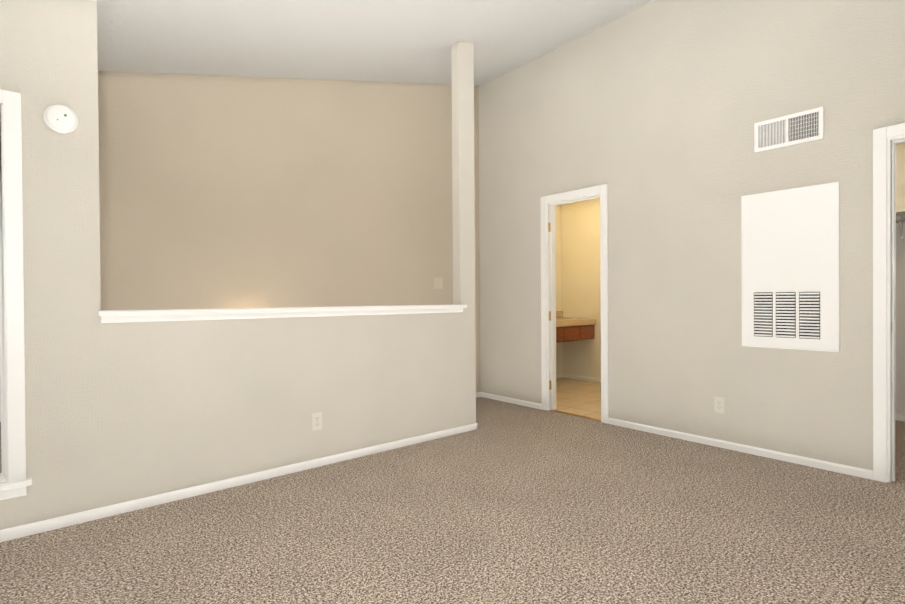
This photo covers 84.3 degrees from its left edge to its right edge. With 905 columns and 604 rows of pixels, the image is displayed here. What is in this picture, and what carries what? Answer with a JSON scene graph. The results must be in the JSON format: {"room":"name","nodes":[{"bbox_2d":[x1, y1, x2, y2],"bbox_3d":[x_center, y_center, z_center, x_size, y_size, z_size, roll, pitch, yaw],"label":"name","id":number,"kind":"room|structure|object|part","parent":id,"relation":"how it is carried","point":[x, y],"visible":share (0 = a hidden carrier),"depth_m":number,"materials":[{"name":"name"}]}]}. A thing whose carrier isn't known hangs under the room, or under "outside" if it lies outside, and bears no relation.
{"room":"empty loft bedroom","nodes":[
{"label":"empty loft bedroom","id":0,"kind":"room"},
{"bbox_2d":[0,0,475,529],"bbox_3d":[-1.501,-0.220,2.887,4.325,2.636,0.120,-1,1,-40],"label":"wall","id":1,"kind":"structure","parent":0,"point":[188,404],"depth_m":2.67,"materials":[{"name":"paint"}]},
{"bbox_2d":[0,89,25,482],"bbox_3d":[-2.448,-0.067,2.079,1.013,1.819,0.140,-1,1,-40],"label":"window frame","id":2,"kind":"structure","parent":1,"relation":"attached to","point":[12,388],"depth_m":2.33,"materials":[{"name":"white wood"}]},
{"bbox_2d":[0,478,31,499],"bbox_3d":[-2.395,0.881,2.031,1.053,0.076,0.040,-1,1,-40],"label":"trim","id":3,"kind":"structure","parent":1,"relation":"attached to","point":[13,489],"depth_m":2.33,"materials":[{"name":"white wood"}]},
{"bbox_2d":[43,105,77,133],"bbox_3d":[-1.907,-0.896,2.438,0.136,0.136,0.042,-1,1,-40],"label":"smoke detector","id":4,"kind":"object","parent":1,"relation":"attached to","point":[60,119],"visible":1,"depth_m":2.43,"materials":[{"name":"white plastic"}]},
{"bbox_2d":[0,423,477,541],"bbox_3d":[-1.404,1.072,2.896,4.218,0.052,0.033,-1,1,-40],"label":"baseboard","id":5,"kind":"structure","parent":1,"relation":"attached to","point":[7,534],"depth_m":2.86,"materials":[{"name":"white wood"}]},
{"bbox_2d":[98,305,466,322],"bbox_3d":[-0.883,0.065,3.378,2.482,0.063,0.165,-1,1,-40],"label":"trim","id":6,"kind":"structure","parent":1,"relation":"on","point":[116,316],"depth_m":3.05,"materials":[{"name":"white wood"}]},
{"bbox_2d":[312,412,321,430],"bbox_3d":[-0.896,0.791,3.314,0.070,0.115,0.007,-1,1,-40],"label":"outlet","id":7,"kind":"object","parent":1,"relation":"attached to","point":[315,420],"visible":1,"depth_m":3.31,"materials":[{"name":"beige plastic"}]},
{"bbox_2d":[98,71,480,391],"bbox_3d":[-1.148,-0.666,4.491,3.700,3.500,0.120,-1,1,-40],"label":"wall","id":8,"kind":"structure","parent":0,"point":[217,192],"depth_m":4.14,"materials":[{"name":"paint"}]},
{"bbox_2d":[434,277,442,288],"bbox_3d":[-0.145,-0.198,5.247,0.116,0.116,0.016,-1,1,-40],"label":"light switch","id":9,"kind":"object","parent":8,"relation":"attached to","point":[438,283],"visible":1,"depth_m":5.25,"materials":[{"name":"beige plastic"}]},
{"bbox_2d":[94,0,654,84],"bbox_3d":[-0.178,-1.842,2.156,5.440,1.426,4.940,-1,1,-40],"label":"ceiling","id":10,"kind":"structure","parent":0,"point":[407,41],"depth_m":3.59,"materials":[{"name":"white paint"}]},
{"bbox_2d":[0,397,904,603],"bbox_3d":[-0.068,1.133,3.625,7.440,0.100,7.040,-1,1,-40],"label":"floor carpet","id":11,"kind":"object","parent":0,"point":[507,503],"visible":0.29,"depth_m":2.35,"materials":[{"name":"beige carpet"}]},
{"bbox_2d":[451,41,474,307],"bbox_3d":[0.092,-1.068,4.208,0.170,2.231,0.090,-1,1,-40],"label":"wall column","id":12,"kind":"structure","parent":0,"point":[463,178],"depth_m":4.16,"materials":[{"name":"paint"}]},
{"bbox_2d":[556,205,563,373],"bbox_3d":[0.845,-0.164,6.471,1.650,2.440,0.120,-1,1,-40],"label":"wall","id":13,"kind":"structure","parent":0,"point":[559,265],"depth_m":6.93,"materials":[{"name":"paint"}]},
{"bbox_2d":[556,311,595,342],"bbox_3d":[1.183,0.592,6.320,1.362,0.925,0.552,-1,1,-40],"label":"bathroom vanity","id":14,"kind":"object","parent":13,"relation":"attached to","point":[571,329],"visible":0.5,"depth_m":6.29,"materials":[{"name":"brown wood"}]},
{"bbox_2d":[555,377,600,418],"bbox_3d":[1.546,1.109,5.690,1.870,0.096,2.220,-1,1,-40],"label":"floor","id":15,"kind":"structure","parent":0,"point":[579,397],"depth_m":5.57,"materials":[{"name":"beige tile"}]},
{"bbox_2d":[560,198,600,378],"bbox_3d":[2.206,-0.172,6.244,0.120,2.440,2.220,-1,1,-40],"label":"wall","id":16,"kind":"structure","parent":0,"point":[577,259],"depth_m":6.70,"materials":[{"name":"paint"}]},
{"bbox_2d":[562,373,600,382],"bbox_3d":[2.164,1.023,6.211,0.013,0.052,1.980,-1,1,-40],"label":"baseboard","id":17,"kind":"structure","parent":16,"relation":"attached to","point":[591,379],"depth_m":6.71,"materials":[{"name":"beige wood"}]},
{"bbox_2d":[479,0,904,470],"bbox_3d":[1.865,-0.682,3.878,0.120,3.500,4.940,-1,1,-40],"label":"wall","id":18,"kind":"structure","parent":0,"point":[651,114],"depth_m":3.81,"materials":[{"name":"paint"}]},
{"bbox_2d":[480,392,541,409],"bbox_3d":[0.607,1.040,5.296,0.013,0.052,0.875,-1,1,-40],"label":"baseboard","id":19,"kind":"structure","parent":18,"relation":"attached to","point":[486,395],"depth_m":5.27,"materials":[{"name":"white wood"}]},
{"bbox_2d":[540,184,608,423],"bbox_3d":[1.173,0.015,4.711,0.152,2.102,0.745,-1,1,-40],"label":"door frame","id":20,"kind":"structure","parent":18,"relation":"attached to","point":[549,203],"depth_m":4.90,"materials":[{"name":"white wood"}]},
{"bbox_3d":[0.958,0.042,4.910,0.034,1.640,0.008,-1,1,-40],"label":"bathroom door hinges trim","id":21,"kind":"part","parent":20,"relation":"part of","materials":[{"name":"white wood"}]},
{"bbox_2d":[550,410,600,420],"bbox_3d":[1.163,1.067,4.704,0.045,0.008,0.625,-1,1,-40],"label":"trim","id":22,"kind":"structure","parent":18,"relation":"attached to","point":[576,415],"depth_m":4.68,"materials":[{"name":"brown wood"}]},
{"bbox_2d":[714,397,724,413],"bbox_3d":[1.965,0.758,3.683,0.007,0.115,0.070,-1,1,-40],"label":"outlet","id":23,"kind":"object","parent":18,"relation":"attached to","point":[719,404],"visible":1,"depth_m":3.68,"materials":[{"name":"beige plastic"}]},
{"bbox_2d":[608,418,872,479],"bbox_3d":[1.950,1.042,3.701,0.013,0.052,1.805,-1,1,-40],"label":"baseboard","id":24,"kind":"structure","parent":18,"relation":"attached to","point":[849,470],"depth_m":3.51,"materials":[{"name":"white wood"}]},
{"bbox_2d":[754,107,823,152],"bbox_3d":[2.230,-1.142,3.332,0.016,0.202,0.397,-1,1,-40],"label":"air vent","id":25,"kind":"object","parent":18,"relation":"in","point":[795,128],"visible":1,"depth_m":3.32,"materials":[{"name":"white metal"}]},
{"bbox_2d":[741,182,838,351],"bbox_3d":[2.236,-0.218,3.341,0.013,1.065,0.560,-1,1,-40],"label":"vent panel","id":26,"kind":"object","parent":18,"relation":"in","point":[790,263],"depth_m":3.32,"materials":[{"name":"white metal"}]},
{"bbox_2d":[873,123,904,482],"bbox_3d":[2.860,0.018,2.707,0.152,2.102,0.885,-1,1,-40],"label":"door frame","id":27,"kind":"structure","parent":18,"relation":"attached to","point":[886,139],"depth_m":2.97,"materials":[{"name":"white wood"}]},
{"bbox_2d":[895,143,904,414],"bbox_3d":[4.178,-0.171,4.245,0.120,2.440,2.360,-1,1,-40],"label":"wall","id":28,"kind":"structure","parent":0,"point":[900,307],"depth_m":4.41,"materials":[{"name":"white paint"}]},
{"bbox_2d":[895,414,904,420],"bbox_3d":[4.136,1.024,4.211,0.013,0.052,2.120,-1,1,-40],"label":"baseboard","id":29,"kind":"structure","parent":28,"relation":"attached to","point":[898,417],"depth_m":4.42,"materials":[{"name":"white wood"}]},
{"bbox_2d":[896,209,904,238],"bbox_3d":[3.991,-0.659,4.086,0.359,0.220,2.118,-1,1,-40],"label":"closet shelf","id":30,"kind":"object","parent":28,"relation":"attached to","point":[900,217],"visible":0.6,"depth_m":4.27,"materials":[{"name":"white wood"}]}
]}

